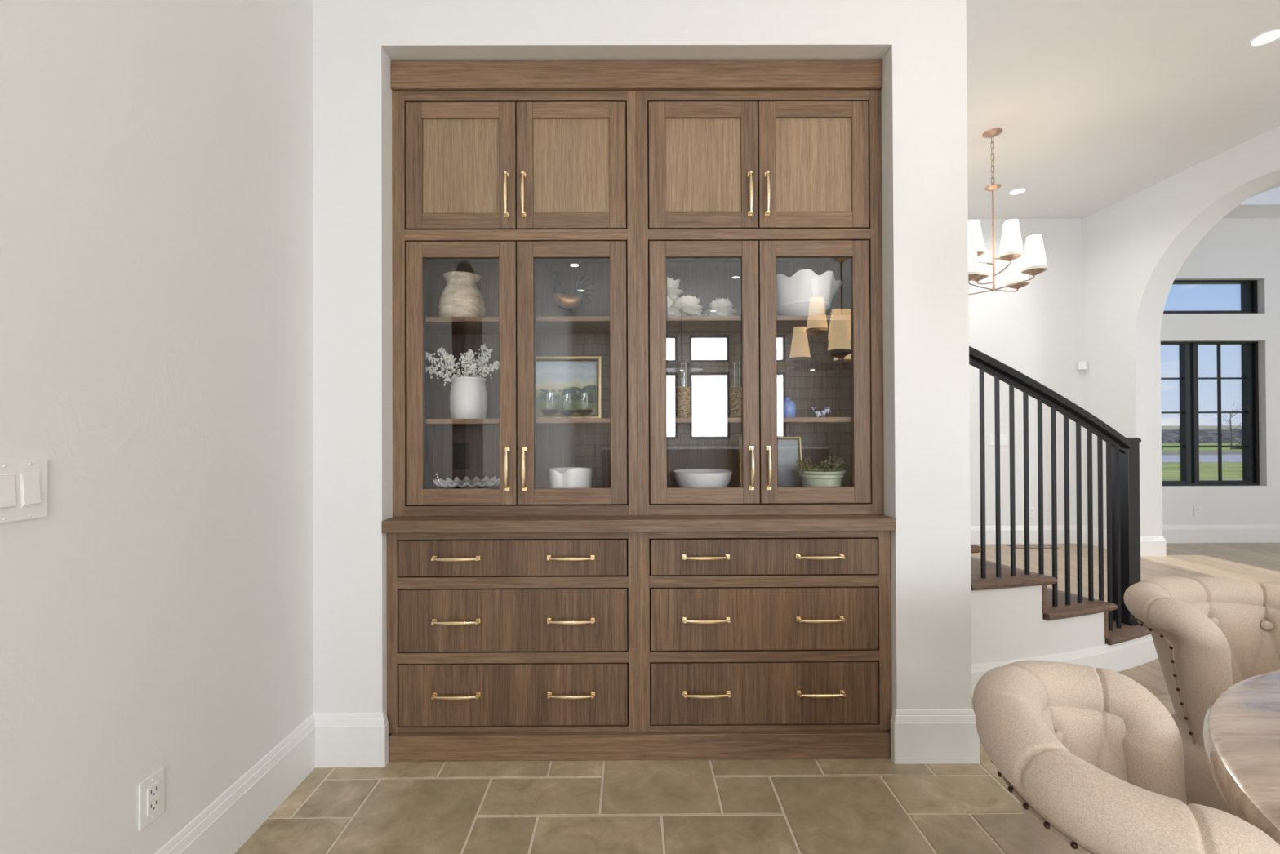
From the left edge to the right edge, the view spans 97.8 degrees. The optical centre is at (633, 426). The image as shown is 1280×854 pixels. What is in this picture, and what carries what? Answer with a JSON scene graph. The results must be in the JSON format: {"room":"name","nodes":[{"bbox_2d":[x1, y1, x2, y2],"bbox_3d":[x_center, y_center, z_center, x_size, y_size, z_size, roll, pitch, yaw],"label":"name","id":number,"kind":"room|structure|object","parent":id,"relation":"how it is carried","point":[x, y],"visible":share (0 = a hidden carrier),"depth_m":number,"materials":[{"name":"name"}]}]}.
{"room":"dining room","nodes":[
{"label":"dining room","id":0,"kind":"room"},
{"bbox_2d":[0,0,313,853],"bbox_3d":[-1.278,-0.544,-2.634,0.140,3.597,9.535,0,0,0],"label":"wall","id":1,"kind":"structure","parent":0,"point":[156,156],"depth_m":1.41,"materials":[{"name":"white paint"}]},
{"bbox_2d":[0,458,48,523],"bbox_3d":[-1.212,0.126,1.098,0.012,0.120,0.116,0,0,0],"label":"switch plate","id":2,"kind":"object","parent":1,"relation":"attached to","point":[24,484],"visible":1,"depth_m":1.11,"materials":[{"name":"white plastic"}]},
{"bbox_2d":[137,766,164,831],"bbox_3d":[-1.212,0.935,1.406,0.008,0.116,0.072,0,0,0],"label":"wall outlet","id":3,"kind":"object","parent":1,"relation":"attached to","point":[151,791],"visible":1,"depth_m":1.40,"materials":[{"name":"white plastic"}]},
{"bbox_2d":[154,710,388,853],"bbox_3d":[-1.074,1.178,1.020,0.280,0.197,2.234,0,0,0],"label":"baseboard","id":4,"kind":"structure","parent":1,"relation":"attached to","point":[323,740],"depth_m":1.91,"materials":[{"name":"white paint"}]},
{"bbox_2d":[312,0,971,755],"bbox_3d":[-0.045,-0.517,2.357,2.662,3.597,0.438,0,0,0],"label":"wall","id":5,"kind":"structure","parent":0,"point":[921,45],"depth_m":2.14,"materials":[{"name":"white paint"}]},
{"bbox_2d":[890,707,979,764],"bbox_3d":[1.149,1.178,2.352,0.323,0.197,0.476,0,0,0],"label":"baseboard","id":6,"kind":"structure","parent":5,"relation":"attached to","point":[940,735],"depth_m":2.11,"materials":[{"name":"white paint"}]},
{"bbox_2d":[234,542,1279,853],"bbox_3d":[3.050,1.309,-0.616,12.315,0.120,13.963,0,0,0],"label":"floor","id":7,"kind":"structure","parent":0,"point":[825,815],"depth_m":1.89,"materials":[{"name":"beige tile"}]},
{"bbox_2d":[386,531,637,733],"bbox_3d":[-0.472,0.794,2.341,0.972,0.782,0.425,0,0,0],"label":"base cabinet","id":8,"kind":"object","parent":7,"relation":"on","point":[487,632],"visible":0.97,"depth_m":2.17,"materials":[{"name":"brown wood"}]},
{"bbox_2d":[389,729,889,761],"bbox_3d":[0.024,1.232,2.347,1.924,0.096,0.410,0,0,0],"label":"plinth","id":9,"kind":"object","parent":7,"relation":"on","point":[872,744],"visible":0.42,"depth_m":2.14,"materials":[{"name":"brown wood"}]},
{"bbox_2d":[636,530,892,731],"bbox_3d":[0.508,0.790,2.344,0.988,0.782,0.425,0,0,0],"label":"base cabinet","id":10,"kind":"object","parent":7,"relation":"on","point":[737,630],"visible":0.98,"depth_m":2.17,"materials":[{"name":"brown wood"}]},
{"bbox_2d":[381,514,896,533],"bbox_3d":[0.021,0.378,2.342,1.961,0.046,0.432,0,0,0],"label":"countertop","id":11,"kind":"structure","parent":10,"relation":"on","point":[838,522],"depth_m":2.13,"materials":[{"name":"brown wood"}]},
{"bbox_2d":[391,90,637,516],"bbox_3d":[-0.476,-0.495,2.383,0.976,1.704,0.381,0,0,0],"label":"tall cabinet","id":12,"kind":"object","parent":11,"relation":"on","point":[511,189],"visible":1,"depth_m":2.23,"materials":[{"name":"brown wood"}]},
{"bbox_2d":[434,471,439,488],"bbox_3d":[-0.830,0.253,2.355,0.025,0.132,0.024,-1,-1,44],"label":"figurine","id":13,"kind":"object","parent":12,"relation":"on","point":[436,474],"visible":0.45,"depth_m":2.35,"materials":[{"name":"white ceramic"}]},
{"bbox_2d":[438,271,485,316],"bbox_3d":[-0.743,-0.550,2.421,0.196,0.207,0.196,0,0,0],"label":"jar","id":14,"kind":"object","parent":12,"relation":"on","point":[461,296],"visible":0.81,"depth_m":2.35,"materials":[{"name":"beige ceramic"}]},
{"bbox_2d":[432,475,499,488],"bbox_3d":[-0.698,0.270,2.406,0.316,0.096,0.313,0,0,0],"label":"scalloped bowl","id":15,"kind":"object","parent":12,"relation":"on","point":[466,482],"visible":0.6,"depth_m":2.39,"materials":[{"name":"white ceramic"}]},
{"bbox_2d":[449,376,487,418],"bbox_3d":[-0.714,-0.122,2.418,0.158,0.178,0.158,0,0,0],"label":"crock","id":16,"kind":"object","parent":12,"relation":"on","point":[468,395],"visible":0.91,"depth_m":2.35,"materials":[{"name":"ceramic"}]},
{"bbox_2d":[426,364,452,386],"bbox_3d":[-0.849,-0.200,2.408,0.183,0.137,0.055,0,0,0],"label":"flower spray","id":17,"kind":"object","parent":16,"relation":"in","point":[433,370],"visible":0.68,"depth_m":2.40,"materials":[{"name":"white plant"}]},
{"bbox_2d":[426,351,452,382],"bbox_3d":[-0.836,-0.228,2.401,0.156,0.192,0.057,0,0,-24],"label":"flower spray","id":18,"kind":"object","parent":16,"relation":"in","point":[428,355],"visible":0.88,"depth_m":2.40,"materials":[{"name":"white plant"}]},
{"bbox_2d":[436,346,460,377],"bbox_3d":[-0.800,-0.240,2.418,0.107,0.215,0.051,0,0,0],"label":"flower spray","id":19,"kind":"object","parent":16,"relation":"in","point":[443,352],"visible":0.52,"depth_m":2.42,"materials":[{"name":"white plant"}]},
{"bbox_2d":[443,353,466,377],"bbox_3d":[-0.762,-0.221,2.376,0.100,0.177,0.054,0,0,-29],"label":"flower spray","id":20,"kind":"object","parent":16,"relation":"in","point":[450,358],"visible":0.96,"depth_m":2.36,"materials":[{"name":"white plant"}]},
{"bbox_2d":[457,352,469,376],"bbox_3d":[-0.726,-0.226,2.409,0.051,0.186,0.067,0,0,28],"label":"flower spray","id":21,"kind":"object","parent":16,"relation":"in","point":[462,357],"visible":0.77,"depth_m":2.40,"materials":[{"name":"white plant"}]},
{"bbox_2d":[463,349,475,377],"bbox_3d":[-0.704,-0.233,2.403,0.051,0.201,0.058,0,0,0],"label":"flower spray","id":22,"kind":"object","parent":16,"relation":"in","point":[468,356],"visible":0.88,"depth_m":2.39,"materials":[{"name":"white plant"}]},
{"bbox_2d":[465,363,477,377],"bbox_3d":[-0.693,-0.201,2.379,0.066,0.136,0.064,0,0,0],"label":"flower spray","id":23,"kind":"object","parent":16,"relation":"in","point":[472,370],"visible":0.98,"depth_m":2.36,"materials":[{"name":"white plant"}]},
{"bbox_2d":[471,343,486,377],"bbox_3d":[-0.677,-0.250,2.438,0.068,0.235,0.057,0,0,-19],"label":"flower spray","id":24,"kind":"object","parent":16,"relation":"in","point":[482,347],"visible":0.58,"depth_m":2.44,"materials":[{"name":"white plant"}]},
{"bbox_2d":[475,347,493,377],"bbox_3d":[-0.650,-0.235,2.400,0.087,0.204,0.052,0,0,22],"label":"flower spray","id":25,"kind":"object","parent":16,"relation":"in","point":[482,358],"visible":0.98,"depth_m":2.39,"materials":[{"name":"white plant"}]},
{"bbox_2d":[477,360,499,378],"bbox_3d":[-0.627,-0.212,2.415,0.115,0.158,0.055,0,0,13],"label":"flower spray","id":26,"kind":"object","parent":16,"relation":"in","point":[495,364],"visible":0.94,"depth_m":2.41,"materials":[{"name":"white plant"}]},
{"bbox_2d":[426,315,609,334],"bbox_3d":[-0.470,-0.437,2.412,0.903,0.020,0.298,0,0,0],"label":"shelf","id":27,"kind":"object","parent":12,"relation":"attached to","point":[550,325],"depth_m":2.35,"materials":[{"name":"brown wood"}]},
{"bbox_2d":[426,417,610,424],"bbox_3d":[-0.468,-0.024,2.409,0.903,0.020,0.298,0,0,0],"label":"shelf","id":28,"kind":"object","parent":12,"relation":"attached to","point":[428,420],"depth_m":2.26,"materials":[{"name":"brown wood"}]},
{"bbox_2d":[539,392,559,417],"bbox_3d":[-0.354,-0.089,2.359,0.082,0.108,0.082,0,0,0],"label":"tumbler","id":29,"kind":"object","parent":12,"relation":"on","point":[548,412],"visible":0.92,"depth_m":2.34,"materials":[{"name":"clear glass"}]},
{"bbox_2d":[557,393,575,416],"bbox_3d":[-0.289,-0.089,2.425,0.082,0.108,0.082,0,0,0],"label":"tumbler","id":30,"kind":"object","parent":12,"relation":"on","point":[564,412],"visible":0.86,"depth_m":2.40,"materials":[{"name":"clear glass"}]},
{"bbox_2d":[536,355,601,418],"bbox_3d":[-0.351,-0.175,2.500,0.414,0.287,0.060,0,0,0],"label":"painting","id":31,"kind":"object","parent":12,"relation":"on","point":[580,375],"visible":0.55,"depth_m":2.50,"materials":[{"name":"paint"}]},
{"bbox_2d":[548,466,592,488],"bbox_3d":[-0.270,0.244,2.398,0.185,0.146,0.183,0,0,0],"label":"bowl","id":32,"kind":"object","parent":12,"relation":"on","point":[564,477],"visible":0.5,"depth_m":2.33,"materials":[{"name":"white ceramic"}]},
{"bbox_2d":[550,270,595,315],"bbox_3d":[-0.263,-0.564,2.413,0.194,0.231,0.068,0,0,0],"label":"sculpture","id":33,"kind":"object","parent":12,"relation":"on","point":[566,301],"visible":0.95,"depth_m":2.40,"materials":[{"name":"orange metal"}]},
{"bbox_2d":[574,407,593,417],"bbox_3d":[-0.209,-0.089,2.360,0.082,0.108,0.082,0,0,0],"label":"tumbler","id":34,"kind":"object","parent":12,"relation":"on","point":[580,411],"visible":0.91,"depth_m":2.34,"materials":[{"name":"clear glass"}]},
{"bbox_2d":[635,89,884,515],"bbox_3d":[0.504,-0.499,2.386,0.985,1.704,0.381,0,0,0],"label":"tall cabinet","id":35,"kind":"object","parent":11,"relation":"on","point":[735,193],"visible":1,"depth_m":2.24,"materials":[{"name":"brown wood"}]},
{"bbox_2d":[391,60,882,90],"bbox_3d":[0.014,-1.405,2.266,1.961,0.111,0.086,0,0,0],"label":"board","id":36,"kind":"object","parent":35,"relation":"on","point":[436,75],"visible":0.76,"depth_m":2.22,"materials":[{"name":"brown wood"}]},
{"bbox_2d":[666,295,679,315],"bbox_3d":[0.123,-0.502,2.376,0.151,0.110,0.148,0,0,0],"label":"bloom","id":37,"kind":"object","parent":35,"relation":"on","point":[670,311],"visible":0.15,"depth_m":2.34,"materials":[{"name":"beige plant"}]},
{"bbox_2d":[666,276,684,302],"bbox_3d":[0.138,-0.588,2.424,0.159,0.136,0.171,0,0,0],"label":"bloom","id":38,"kind":"object","parent":37,"relation":"on","point":[673,291],"visible":0.27,"depth_m":2.38,"materials":[{"name":"beige plant"}]},
{"bbox_2d":[675,372,691,417],"bbox_3d":[0.218,-0.161,2.442,0.072,0.244,0.070,0,0,0],"label":"glass vase","id":39,"kind":"object","parent":35,"relation":"on","point":[683,398],"visible":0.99,"depth_m":2.41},
{"bbox_2d":[670,294,702,315],"bbox_3d":[0.222,-0.508,2.390,0.149,0.113,0.165,0,0,0],"label":"bloom","id":40,"kind":"object","parent":35,"relation":"on","point":[688,305],"visible":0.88,"depth_m":2.35,"materials":[{"name":"beige plant"}]},
{"bbox_2d":[672,468,733,487],"bbox_3d":[0.298,0.252,2.409,0.257,0.125,0.257,0,0,0],"label":"serving bowl","id":41,"kind":"object","parent":35,"relation":"on","point":[691,477],"visible":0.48,"depth_m":2.31,"materials":[{"name":"ceramic"}]},
{"bbox_2d":[701,297,737,315],"bbox_3d":[0.379,-0.507,2.417,0.149,0.102,0.134,0,0,-32],"label":"bloom","id":42,"kind":"object","parent":35,"relation":"on","point":[719,307],"visible":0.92,"depth_m":2.38,"materials":[{"name":"beige plant"}]},
{"bbox_2d":[728,361,742,417],"bbox_3d":[0.452,-0.162,2.443,0.072,0.244,0.070,0,0,0],"label":"glass vase","id":43,"kind":"object","parent":35,"relation":"on","point":[735,392],"visible":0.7,"depth_m":2.41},
{"bbox_2d":[667,315,851,333],"bbox_3d":[0.504,-0.441,2.416,0.904,0.020,0.298,0,0,0],"label":"shelf","id":44,"kind":"object","parent":35,"relation":"attached to","point":[793,324],"depth_m":2.36,"materials":[{"name":"brown wood"}]},
{"bbox_2d":[667,417,852,423],"bbox_3d":[0.506,-0.027,2.413,0.904,0.020,0.298,0,0,0],"label":"shelf","id":45,"kind":"object","parent":35,"relation":"attached to","point":[670,420],"depth_m":2.27,"materials":[{"name":"brown wood"}]},
{"bbox_2d":[737,436,802,487],"bbox_3d":[0.616,0.181,2.507,0.280,0.272,0.062,0,0,0],"label":"painting","id":46,"kind":"object","parent":35,"relation":"on","point":[789,449],"visible":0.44,"depth_m":2.51,"materials":[{"name":"paint"}]},
{"bbox_2d":[778,397,795,417],"bbox_3d":[0.663,-0.083,2.403,0.072,0.088,0.072,0,0,0],"label":"jar","id":47,"kind":"object","parent":35,"relation":"on","point":[787,407],"visible":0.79,"depth_m":2.38,"materials":[{"name":"ceramic"}]},
{"bbox_2d":[777,269,844,315],"bbox_3d":[0.734,-0.548,2.415,0.279,0.190,0.277,0,0,-42],"label":"scalloped bowl","id":48,"kind":"object","parent":35,"relation":"on","point":[806,292],"visible":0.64,"depth_m":2.32,"materials":[{"name":"white ceramic"}]},
{"bbox_2d":[796,468,845,486],"bbox_3d":[0.800,0.248,2.381,0.198,0.128,0.198,0,0,0],"label":"planter","id":49,"kind":"object","parent":35,"relation":"on","point":[808,478],"visible":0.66,"depth_m":2.31,"materials":[{"name":"ceramic"}]},
{"bbox_2d":[791,455,847,475],"bbox_3d":[0.797,0.163,2.386,0.249,0.090,0.245,0,0,0],"label":"potted plant","id":50,"kind":"object","parent":49,"relation":"on","point":[808,467],"visible":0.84,"depth_m":2.37,"materials":[{"name":"green plant"}]},
{"bbox_2d":[811,405,831,417],"bbox_3d":[0.804,-0.065,2.393,0.081,0.052,0.026,0,0,11],"label":"animal","id":51,"kind":"object","parent":35,"relation":"on","point":[827,410],"visible":0.94,"depth_m":2.38},
{"bbox_2d":[1008,544,1058,548],"bbox_3d":[4.283,1.284,5.988,0.440,0.004,0.160,0,0,0],"label":"floor vent","id":52,"kind":"object","parent":7,"relation":"in","point":[1017,546],"visible":0.65,"depth_m":5.98,"materials":[{"name":"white metal"}]},
{"bbox_2d":[970,543,1158,697],"bbox_3d":[1.833,0.835,3.329,2.017,0.890,1.259,0,0,-15],"label":"staircase","id":53,"kind":"structure","parent":7,"relation":"on","point":[1014,619],"depth_m":2.75,"materials":[{"name":"brown wood"}]},
{"bbox_2d":[968,346,1144,630],"bbox_3d":[1.964,0.235,2.869,1.848,1.727,0.193,0,0,-17],"label":"stair railing","id":54,"kind":"object","parent":53,"relation":"on","point":[1122,453],"visible":0.73,"depth_m":2.91,"materials":[{"name":"black metal"}]},
{"bbox_2d":[972,660,1279,853],"bbox_3d":[0.846,0.853,0.802,0.605,0.830,0.535,0,0,28],"label":"dining chair","id":55,"kind":"object","parent":7,"relation":"on","point":[1094,760],"visible":1,"depth_m":0.82,"materials":[{"name":"fabric"}]},
{"bbox_2d":[1123,576,1279,814],"bbox_3d":[1.629,0.853,1.378,0.535,0.830,0.605,0,0,3],"label":"dining chair","id":56,"kind":"object","parent":7,"relation":"on","point":[1210,635],"visible":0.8,"depth_m":1.50,"materials":[{"name":"fabric"}]},
{"bbox_2d":[1202,670,1279,844],"bbox_3d":[1.579,0.880,0.371,1.677,0.757,1.677,0,0,0],"label":"dining table","id":57,"kind":"object","parent":7,"relation":"on","point":[1241,738],"visible":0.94,"depth_m":0.89,"materials":[{"name":"brown wood"}]},
{"bbox_2d":[966,0,1279,218],"bbox_3d":[3.883,-2.726,-0.587,10.616,0.750,13.963,0,0,0],"label":"ceiling","id":58,"kind":"structure","parent":0,"point":[1095,104],"depth_m":3.90,"materials":[{"name":"paint"}]},
{"bbox_2d":[968,128,1048,294],"bbox_3d":[2.825,-1.689,4.385,0.587,1.252,0.587,0,0,21],"label":"chandelier","id":59,"kind":"object","parent":58,"relation":"hanging from","point":[1033,261],"visible":0.89,"depth_m":4.23,"materials":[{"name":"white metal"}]},
{"bbox_2d":[1007,187,1027,195],"bbox_3d":[3.767,-2.308,5.476,0.172,0.006,0.172,0,0,0],"label":"recessed light","id":60,"kind":"object","parent":58,"relation":"in","point":[1020,190],"visible":1,"depth_m":5.47,"materials":[{"name":"white paint"}]},
{"bbox_2d":[1245,27,1279,48],"bbox_3d":[3.783,-2.322,3.334,0.172,0.006,0.172,0,0,0],"label":"recessed light","id":61,"kind":"object","parent":58,"relation":"in","point":[1271,36],"visible":1,"depth_m":3.34,"materials":[{"name":"white paint"}]},
{"bbox_2d":[968,217,1279,525],"bbox_3d":[4.025,-0.509,6.291,10.300,3.597,0.220,0,0,0],"label":"wall","id":62,"kind":"structure","parent":0,"point":[1036,330],"depth_m":6.19,"materials":[{"name":"white paint"}]},
{"bbox_2d":[989,434,1007,445],"bbox_3d":[4.033,0.144,6.173,0.200,0.120,0.008,0,0,0],"label":"switch plate","id":63,"kind":"object","parent":62,"relation":"attached to","point":[1003,437],"visible":0.8,"depth_m":6.17,"materials":[{"name":"white plastic"}]},
{"bbox_2d":[1029,506,1035,517],"bbox_3d":[4.401,0.942,6.169,0.072,0.116,0.008,0,0,0],"label":"wall outlet","id":64,"kind":"object","parent":62,"relation":"attached to","point":[1032,509],"visible":0.88,"depth_m":6.17,"materials":[{"name":"white plastic"}]},
{"bbox_2d":[1076,360,1088,369],"bbox_3d":[4.936,-0.675,6.137,0.098,0.090,0.037,-1,-1,44],"label":"sensor","id":65,"kind":"object","parent":62,"relation":"attached to","point":[1080,365],"visible":1,"depth_m":6.12,"materials":[{"name":"white plastic"}]},
{"bbox_2d":[970,524,1279,556],"bbox_3d":[3.983,1.188,5.840,10.000,0.197,0.661,0,0,0],"label":"baseboard","id":66,"kind":"structure","parent":62,"relation":"attached to","point":[1150,546],"depth_m":6.16,"materials":[{"name":"white paint"}]},
{"bbox_2d":[1194,506,1200,516],"bbox_3d":[6.241,0.934,6.175,0.072,0.116,0.008,0,0,0],"label":"wall outlet","id":67,"kind":"object","parent":62,"relation":"attached to","point":[1197,508],"visible":1,"depth_m":6.17,"materials":[{"name":"white plastic"}]},
{"bbox_2d":[1160,341,1259,485],"bbox_3d":[6.296,-0.148,6.314,1.440,1.620,0.110,0,0,0],"label":"window","id":68,"kind":"structure","parent":62,"relation":"in","point":[1188,378],"depth_m":6.29,"materials":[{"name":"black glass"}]},
{"bbox_2d":[1163,280,1257,313],"bbox_3d":[6.291,-1.453,6.322,1.440,0.392,0.110,0,0,0],"label":"window","id":69,"kind":"structure","parent":62,"relation":"in","point":[1249,301],"depth_m":6.30,"materials":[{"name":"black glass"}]},
{"bbox_2d":[1161,485,1266,486],"bbox_3d":[6.300,0.660,6.218,1.440,0.004,0.070,0,0,0],"label":"trim","id":70,"kind":"structure","parent":62,"relation":"attached to","point":[1162,486],"depth_m":6.19,"materials":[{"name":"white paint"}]},
{"bbox_2d":[1081,125,1279,536],"bbox_3d":[5.122,-0.535,3.004,0.250,3.597,6.363,0,0,0],"label":"wall","id":71,"kind":"structure","parent":0,"point":[1135,247],"depth_m":5.54,"materials":[{"name":"white paint"}]},
{"label":"outside","id":72,"kind":"structure","parent":0,"visible":0},
{"bbox_2d":[1161,425,1241,429],"bbox_3d":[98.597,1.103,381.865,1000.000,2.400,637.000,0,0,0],"label":"hills","id":73,"kind":"structure","parent":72,"point":[1164,427],"depth_m":208.17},
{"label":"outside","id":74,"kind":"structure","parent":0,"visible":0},
{"bbox_2d":[1161,429,1242,443],"bbox_3d":[78.982,0.885,60.386,238.400,1.385,7.798,0,0,0],"label":"bank","id":75,"kind":"object","parent":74,"point":[1168,436],"visible":0.06,"depth_m":57.76,"materials":[{"name":"grey stone"}]},
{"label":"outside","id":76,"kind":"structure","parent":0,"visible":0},
{"bbox_2d":[1161,443,1242,450],"bbox_3d":[49.833,1.764,47.473,400.000,0.300,19.400,0,0,0],"label":"field","id":77,"kind":"structure","parent":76,"point":[1162,444],"depth_m":43.16,"materials":[{"name":"green plant"}]},
{"bbox_2d":[1221,403,1241,449],"bbox_3d":[42.528,-0.080,39.695,1.122,3.350,1.506,0,0,-37],"label":"bare tree","id":78,"kind":"object","parent":77,"relation":"on","point":[1230,428],"visible":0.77,"depth_m":39.62,"materials":[{"name":"plant"}]},
{"bbox_2d":[1231,443,1242,448],"bbox_3d":[43.621,1.403,40.128,1.422,0.485,0.744,0,0,0],"label":"shrub","id":79,"kind":"object","parent":77,"relation":"on","point":[1238,443],"visible":0.39,"depth_m":40.09,"materials":[{"name":"green plant"}]},
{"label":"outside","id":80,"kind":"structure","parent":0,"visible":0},
{"bbox_2d":[1161,462,1242,479],"bbox_3d":[14.950,1.704,15.626,110.000,0.300,18.037,0,0,0],"label":"lawn","id":81,"kind":"structure","parent":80,"point":[1207,470],"depth_m":19.61,"materials":[{"name":"green plant"}]},
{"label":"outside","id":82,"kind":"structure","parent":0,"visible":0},
{"bbox_2d":[1161,454,1242,462],"bbox_3d":[39.903,1.677,28.186,320.000,0.310,6.900,0,0,0],"label":"road","id":83,"kind":"structure","parent":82,"point":[1165,458],"depth_m":27.75,"materials":[{"name":"grey asphalt"}]},
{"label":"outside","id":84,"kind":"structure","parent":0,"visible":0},
{"bbox_2d":[1161,450,1242,454],"bbox_3d":[39.880,1.723,34.686,320.000,0.300,6.100,0,0,0],"label":"verge","id":85,"kind":"structure","parent":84,"point":[1163,452],"depth_m":34.50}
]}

